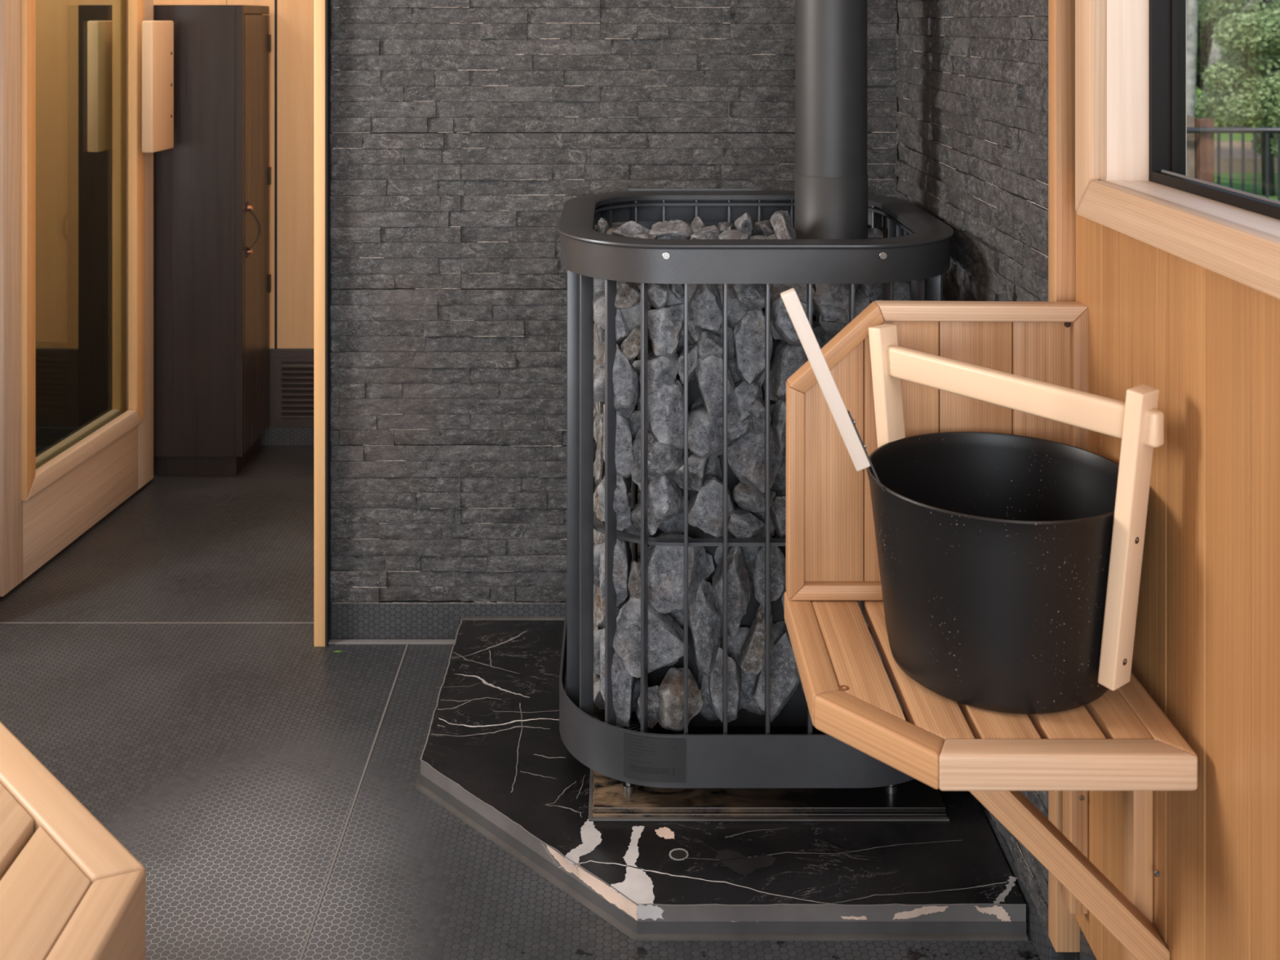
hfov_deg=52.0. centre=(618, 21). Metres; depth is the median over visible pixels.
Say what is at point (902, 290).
rock
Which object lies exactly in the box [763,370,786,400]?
rock
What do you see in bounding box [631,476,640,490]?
rock
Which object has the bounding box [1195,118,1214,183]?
fence post
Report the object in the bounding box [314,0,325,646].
trim
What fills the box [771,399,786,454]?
rock
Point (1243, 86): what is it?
tree
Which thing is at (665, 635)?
rock
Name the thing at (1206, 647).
cladding
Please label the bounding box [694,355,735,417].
rock
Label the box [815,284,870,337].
rock
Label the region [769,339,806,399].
rock
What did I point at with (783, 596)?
rock
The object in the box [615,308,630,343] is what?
rock
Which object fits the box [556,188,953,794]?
stove
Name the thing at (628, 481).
rock
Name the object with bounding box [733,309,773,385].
rock
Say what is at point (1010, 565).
bucket
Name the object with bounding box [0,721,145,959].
bench
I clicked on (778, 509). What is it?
rock
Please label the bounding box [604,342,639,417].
rock
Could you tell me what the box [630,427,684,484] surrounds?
rock
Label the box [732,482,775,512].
rock
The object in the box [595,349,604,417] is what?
rock
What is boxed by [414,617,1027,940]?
platform
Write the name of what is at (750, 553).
rock
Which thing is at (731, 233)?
rock
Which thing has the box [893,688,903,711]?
rock
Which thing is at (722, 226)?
rock
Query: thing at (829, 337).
rock
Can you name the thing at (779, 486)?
rock
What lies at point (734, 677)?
rock
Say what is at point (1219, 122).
bush
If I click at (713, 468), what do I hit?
rock
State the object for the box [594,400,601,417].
rock
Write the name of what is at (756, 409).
rock
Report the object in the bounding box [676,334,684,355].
rock
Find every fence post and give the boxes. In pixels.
[1186,115,1195,177]
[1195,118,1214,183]
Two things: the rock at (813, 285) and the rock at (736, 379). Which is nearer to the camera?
the rock at (736, 379)
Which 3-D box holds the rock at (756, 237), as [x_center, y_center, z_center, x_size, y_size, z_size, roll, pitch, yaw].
[0.215,0.339,2.021,0.031,0.016,0.065,0,0,0]
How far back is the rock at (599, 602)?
1.99 m
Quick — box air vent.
[274,357,314,421]
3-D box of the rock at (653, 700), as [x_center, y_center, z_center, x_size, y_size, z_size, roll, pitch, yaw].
[0.040,1.012,1.940,0.039,0.063,0.048,0,0,-28]
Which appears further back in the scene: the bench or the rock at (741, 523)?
the rock at (741, 523)
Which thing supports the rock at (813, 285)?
on the stove
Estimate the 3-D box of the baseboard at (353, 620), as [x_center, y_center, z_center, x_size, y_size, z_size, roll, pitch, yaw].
[-0.013,1.151,2.524,1.080,0.069,0.014,0,0,0]
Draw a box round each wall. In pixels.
[35,0,314,348]
[329,0,901,603]
[894,0,1075,959]
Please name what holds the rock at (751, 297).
on the rock at (748, 333)
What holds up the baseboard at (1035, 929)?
attached to the wall at (971, 91)
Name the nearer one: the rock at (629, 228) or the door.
the rock at (629, 228)
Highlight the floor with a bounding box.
[0,445,1040,959]
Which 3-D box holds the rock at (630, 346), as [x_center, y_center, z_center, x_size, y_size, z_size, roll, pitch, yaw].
[0.022,0.471,1.942,0.040,0.058,0.056,0,0,0]
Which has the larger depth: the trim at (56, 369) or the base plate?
the trim at (56, 369)
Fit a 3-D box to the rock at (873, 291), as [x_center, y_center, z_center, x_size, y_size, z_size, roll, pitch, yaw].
[0.380,0.396,1.949,0.046,0.042,0.056,0,0,0]
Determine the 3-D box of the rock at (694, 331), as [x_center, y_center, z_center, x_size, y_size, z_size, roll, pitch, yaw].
[0.107,0.451,1.944,0.034,0.051,0.054,0,0,0]
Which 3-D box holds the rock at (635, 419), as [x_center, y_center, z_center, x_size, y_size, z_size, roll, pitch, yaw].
[0.022,0.618,1.984,0.074,0.070,0.033,0,0,0]
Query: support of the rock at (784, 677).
in the stove
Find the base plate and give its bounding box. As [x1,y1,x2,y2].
[588,768,949,821]
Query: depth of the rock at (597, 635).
1.97 m
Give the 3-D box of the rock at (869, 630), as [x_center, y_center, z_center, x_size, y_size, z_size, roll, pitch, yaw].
[0.355,0.959,1.936,0.077,0.116,0.073,0,0,0]
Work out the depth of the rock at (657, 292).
1.91 m
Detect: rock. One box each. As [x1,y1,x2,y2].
[592,282,651,331]
[593,277,604,296]
[593,321,622,361]
[593,358,631,368]
[593,363,604,402]
[593,408,603,442]
[593,459,631,495]
[593,477,604,531]
[593,528,630,543]
[593,541,631,586]
[593,542,604,588]
[593,584,595,597]
[593,586,604,627]
[593,593,629,629]
[593,624,600,677]
[593,627,604,675]
[593,672,604,709]
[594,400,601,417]
[595,217,608,234]
[595,323,604,345]
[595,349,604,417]
[595,417,604,479]
[595,418,604,475]
[595,483,604,524]
[595,530,604,545]
[597,475,631,531]
[599,538,627,606]
[600,628,635,728]
[602,404,633,478]
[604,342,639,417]
[606,227,615,235]
[610,220,649,237]
[613,595,688,677]
[614,280,640,309]
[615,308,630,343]
[618,506,649,537]
[620,323,640,360]
[626,560,640,598]
[629,408,640,441]
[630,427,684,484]
[630,502,662,535]
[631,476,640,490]
[631,676,640,711]
[632,232,657,239]
[632,360,640,404]
[635,685,659,728]
[638,283,667,309]
[639,350,679,392]
[639,377,688,449]
[648,219,693,239]
[648,302,684,356]
[648,475,682,520]
[648,532,708,613]
[652,284,697,335]
[657,496,688,533]
[657,666,703,731]
[661,657,679,667]
[668,284,684,299]
[668,604,688,626]
[675,452,708,491]
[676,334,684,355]
[678,342,698,384]
[682,313,702,343]
[688,284,722,335]
[688,404,722,458]
[688,450,722,480]
[688,475,733,537]
[688,578,722,676]
[689,395,703,409]
[690,216,705,232]
[690,225,720,239]
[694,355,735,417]
[697,329,722,360]
[697,671,744,720]
[704,551,715,581]
[708,647,741,722]
[712,546,752,639]
[714,546,759,585]
[717,222,734,233]
[717,284,747,329]
[718,229,751,239]
[719,626,757,682]
[720,411,749,446]
[727,325,735,359]
[727,424,782,493]
[727,505,764,537]
[728,357,764,386]
[730,379,762,422]
[731,284,773,311]
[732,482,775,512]
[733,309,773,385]
[734,212,752,237]
[737,505,774,537]
[739,602,774,674]
[741,678,764,715]
[746,396,771,434]
[750,233,777,239]
[751,235,768,239]
[751,631,800,722]
[753,220,774,236]
[753,537,786,607]
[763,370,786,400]
[769,210,796,239]
[769,284,815,339]
[769,295,806,346]
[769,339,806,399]
[769,404,775,424]
[769,496,786,537]
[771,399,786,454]
[771,447,786,497]
[773,620,787,644]
[781,591,786,623]
[782,320,828,348]
[812,284,816,292]
[812,295,848,324]
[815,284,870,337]
[826,284,860,310]
[827,334,833,341]
[856,600,869,627]
[859,283,883,302]
[867,227,883,239]
[869,630,883,664]
[870,280,911,303]
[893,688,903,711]
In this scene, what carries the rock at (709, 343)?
on the rock at (708, 371)
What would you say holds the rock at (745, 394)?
on the rock at (736, 431)
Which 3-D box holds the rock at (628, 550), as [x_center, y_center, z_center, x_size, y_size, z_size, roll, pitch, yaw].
[-0.012,0.851,2.064,0.066,0.092,0.107,0,0,0]
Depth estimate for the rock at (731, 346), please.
1.97 m
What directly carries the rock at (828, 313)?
on the rock at (832, 329)
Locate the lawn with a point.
(1224, 176)
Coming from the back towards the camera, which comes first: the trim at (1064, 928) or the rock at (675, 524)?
the rock at (675, 524)
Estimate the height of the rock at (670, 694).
0.083 m
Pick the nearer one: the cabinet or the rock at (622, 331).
the rock at (622, 331)
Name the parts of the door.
rail, handle, handle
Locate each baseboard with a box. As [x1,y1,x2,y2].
[35,426,314,445]
[330,601,565,639]
[977,800,1097,959]
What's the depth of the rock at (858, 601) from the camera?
1.92 m
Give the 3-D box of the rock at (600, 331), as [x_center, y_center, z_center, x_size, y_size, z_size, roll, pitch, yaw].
[-0.022,0.442,2.025,0.025,0.103,0.090,0,0,0]
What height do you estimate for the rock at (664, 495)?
0.083 m
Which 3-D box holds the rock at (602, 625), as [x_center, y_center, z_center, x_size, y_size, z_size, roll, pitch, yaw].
[-0.014,0.932,2.043,0.066,0.091,0.092,0,0,0]
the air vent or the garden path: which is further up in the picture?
the garden path
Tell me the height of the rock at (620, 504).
0.091 m
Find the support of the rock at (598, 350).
on the rock at (595, 402)
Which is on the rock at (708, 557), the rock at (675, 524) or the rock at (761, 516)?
the rock at (675, 524)
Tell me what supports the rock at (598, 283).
on the rock at (632, 315)
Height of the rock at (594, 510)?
0.094 m
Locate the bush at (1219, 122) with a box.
[1195,86,1260,134]
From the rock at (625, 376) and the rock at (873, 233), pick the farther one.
the rock at (873, 233)
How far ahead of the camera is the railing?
10.50 m
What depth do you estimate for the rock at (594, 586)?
2.16 m
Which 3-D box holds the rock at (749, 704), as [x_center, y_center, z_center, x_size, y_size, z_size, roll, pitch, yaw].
[0.210,1.014,1.984,0.061,0.063,0.032,0,0,0]
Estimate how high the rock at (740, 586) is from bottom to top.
0.147 m
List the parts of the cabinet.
kick plate, strap handle, cabinet door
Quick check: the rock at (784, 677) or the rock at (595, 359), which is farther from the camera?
the rock at (595, 359)
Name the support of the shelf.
attached to the cladding
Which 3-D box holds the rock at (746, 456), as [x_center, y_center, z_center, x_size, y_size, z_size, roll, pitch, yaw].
[0.200,0.643,1.953,0.075,0.107,0.072,0,0,-44]
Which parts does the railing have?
handrail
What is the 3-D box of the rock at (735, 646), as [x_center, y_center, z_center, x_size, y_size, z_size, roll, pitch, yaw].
[0.184,0.953,1.981,0.069,0.081,0.034,0,0,0]
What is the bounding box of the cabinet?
[78,4,271,475]
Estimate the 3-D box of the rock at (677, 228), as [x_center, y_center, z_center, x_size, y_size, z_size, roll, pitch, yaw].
[0.086,0.341,2.118,0.071,0.039,0.060,0,0,15]
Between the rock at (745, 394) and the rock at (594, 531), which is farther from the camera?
the rock at (594, 531)
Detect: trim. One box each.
[35,348,314,426]
[274,0,277,348]
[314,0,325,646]
[325,0,331,646]
[1048,0,1079,951]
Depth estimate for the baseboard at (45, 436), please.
3.67 m
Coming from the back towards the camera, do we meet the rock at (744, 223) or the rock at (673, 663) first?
the rock at (744, 223)
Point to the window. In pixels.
(1131, 180)
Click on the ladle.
(846, 424)
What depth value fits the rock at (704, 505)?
1.92 m
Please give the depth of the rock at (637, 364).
1.97 m
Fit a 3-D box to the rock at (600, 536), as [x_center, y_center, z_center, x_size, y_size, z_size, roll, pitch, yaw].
[-0.022,0.810,2.028,0.026,0.110,0.085,0,0,0]
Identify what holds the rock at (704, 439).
on the rock at (697, 464)
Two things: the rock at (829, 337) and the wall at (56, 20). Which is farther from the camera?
the wall at (56, 20)
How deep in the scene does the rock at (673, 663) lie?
1.98 m
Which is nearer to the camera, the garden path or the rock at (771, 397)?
the rock at (771, 397)
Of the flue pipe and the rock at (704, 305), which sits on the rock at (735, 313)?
the rock at (704, 305)
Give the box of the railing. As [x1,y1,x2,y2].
[1186,127,1279,200]
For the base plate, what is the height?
0.015 m
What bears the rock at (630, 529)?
in the stove
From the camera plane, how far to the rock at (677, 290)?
1.93 m
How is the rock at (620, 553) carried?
on the rock at (665, 635)
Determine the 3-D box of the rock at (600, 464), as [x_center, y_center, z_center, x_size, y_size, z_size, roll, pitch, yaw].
[-0.025,0.650,2.022,0.020,0.092,0.096,0,0,0]
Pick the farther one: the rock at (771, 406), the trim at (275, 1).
the trim at (275, 1)
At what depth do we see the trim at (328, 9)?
2.49 m
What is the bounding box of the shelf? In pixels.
[784,300,1197,959]
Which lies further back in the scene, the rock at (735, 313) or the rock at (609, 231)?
the rock at (609, 231)
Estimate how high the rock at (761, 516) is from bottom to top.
0.065 m
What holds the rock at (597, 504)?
on the rock at (600, 536)
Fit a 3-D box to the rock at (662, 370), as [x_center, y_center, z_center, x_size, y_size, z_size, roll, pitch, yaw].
[0.061,0.517,1.946,0.062,0.064,0.067,0,0,0]
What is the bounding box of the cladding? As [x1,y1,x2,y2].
[1075,212,1279,959]
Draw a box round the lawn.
[1200,90,1277,199]
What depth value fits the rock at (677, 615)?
1.97 m
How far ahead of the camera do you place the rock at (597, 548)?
1.97 m
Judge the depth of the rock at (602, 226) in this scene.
2.11 m
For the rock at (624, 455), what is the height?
0.110 m
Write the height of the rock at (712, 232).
0.031 m
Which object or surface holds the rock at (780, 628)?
in the stove
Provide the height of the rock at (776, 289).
0.098 m
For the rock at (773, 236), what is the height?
0.105 m
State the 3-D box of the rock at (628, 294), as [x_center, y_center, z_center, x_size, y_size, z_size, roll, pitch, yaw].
[0.009,0.399,1.948,0.052,0.053,0.065,0,0,0]
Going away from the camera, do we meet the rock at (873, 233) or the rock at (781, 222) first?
the rock at (781, 222)
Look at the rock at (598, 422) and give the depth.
2.07 m
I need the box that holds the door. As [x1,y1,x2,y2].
[0,0,173,596]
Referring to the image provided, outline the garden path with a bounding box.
[1214,141,1277,173]
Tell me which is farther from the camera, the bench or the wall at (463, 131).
the wall at (463, 131)
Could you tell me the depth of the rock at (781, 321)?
1.92 m
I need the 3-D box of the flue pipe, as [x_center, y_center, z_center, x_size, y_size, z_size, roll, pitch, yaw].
[0.356,-0.276,2.200,0.122,1.500,0.122,0,0,0]
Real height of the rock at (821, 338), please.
0.061 m
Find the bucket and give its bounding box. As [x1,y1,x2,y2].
[866,324,1164,714]
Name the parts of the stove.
rating plate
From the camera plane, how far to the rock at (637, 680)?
1.98 m
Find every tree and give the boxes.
[1186,0,1198,116]
[1195,0,1279,195]
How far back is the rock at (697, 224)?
2.19 m
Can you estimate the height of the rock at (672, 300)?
0.092 m
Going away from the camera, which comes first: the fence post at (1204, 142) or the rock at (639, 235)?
the rock at (639, 235)
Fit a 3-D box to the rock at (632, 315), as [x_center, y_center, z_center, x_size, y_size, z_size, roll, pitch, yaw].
[0.005,0.431,1.975,0.088,0.090,0.101,0,0,0]
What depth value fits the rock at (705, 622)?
1.92 m
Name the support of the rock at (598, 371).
in the stove
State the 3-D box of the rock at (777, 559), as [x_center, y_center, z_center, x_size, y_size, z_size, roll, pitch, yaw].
[0.227,0.810,1.942,0.049,0.105,0.066,0,0,16]
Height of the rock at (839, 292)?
0.062 m
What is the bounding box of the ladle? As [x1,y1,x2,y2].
[780,288,884,493]
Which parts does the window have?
casing, casing, sill, frame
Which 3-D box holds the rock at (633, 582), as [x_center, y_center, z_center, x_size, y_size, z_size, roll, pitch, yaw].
[0.024,0.828,1.941,0.029,0.074,0.051,0,0,0]
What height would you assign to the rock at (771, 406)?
0.066 m
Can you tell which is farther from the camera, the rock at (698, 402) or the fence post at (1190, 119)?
the fence post at (1190, 119)
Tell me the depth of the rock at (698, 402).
1.98 m
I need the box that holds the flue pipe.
[794,0,867,239]
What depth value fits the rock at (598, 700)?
2.01 m
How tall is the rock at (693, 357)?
0.066 m
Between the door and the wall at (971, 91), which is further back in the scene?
the door
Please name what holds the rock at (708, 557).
on the rock
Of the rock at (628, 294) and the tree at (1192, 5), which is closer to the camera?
the rock at (628, 294)
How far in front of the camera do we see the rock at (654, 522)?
1.93 m
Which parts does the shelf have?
panel frame, panel frame, panel frame, panel frame, panel frame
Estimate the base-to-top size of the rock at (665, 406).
0.111 m
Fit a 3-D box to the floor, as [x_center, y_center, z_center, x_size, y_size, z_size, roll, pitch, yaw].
[-0.925,1.213,1.025,3.350,0.064,5.550,0,0,0]
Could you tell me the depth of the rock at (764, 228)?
2.13 m
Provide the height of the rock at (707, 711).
0.077 m
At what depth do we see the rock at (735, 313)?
1.94 m
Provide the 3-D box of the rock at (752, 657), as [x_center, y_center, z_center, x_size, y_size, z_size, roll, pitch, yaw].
[0.204,0.911,1.945,0.049,0.102,0.055,0,0,0]
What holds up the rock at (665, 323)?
on the rock at (662, 370)
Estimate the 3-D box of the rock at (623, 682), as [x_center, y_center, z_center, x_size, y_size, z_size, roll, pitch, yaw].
[-0.002,0.971,1.940,0.054,0.141,0.065,0,0,0]
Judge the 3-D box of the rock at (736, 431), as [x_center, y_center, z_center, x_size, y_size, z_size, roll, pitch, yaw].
[0.170,0.600,1.947,0.049,0.062,0.061,0,0,0]
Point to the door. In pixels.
(49, 500)
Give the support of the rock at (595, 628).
on the rock at (598, 700)
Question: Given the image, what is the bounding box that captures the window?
[1075,0,1279,298]
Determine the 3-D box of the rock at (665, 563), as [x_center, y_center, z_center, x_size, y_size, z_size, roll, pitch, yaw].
[0.079,0.815,1.946,0.087,0.114,0.079,0,0,28]
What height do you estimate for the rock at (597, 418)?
0.090 m
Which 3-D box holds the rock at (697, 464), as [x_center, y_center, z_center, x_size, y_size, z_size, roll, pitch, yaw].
[0.108,0.661,1.940,0.056,0.062,0.071,0,0,0]

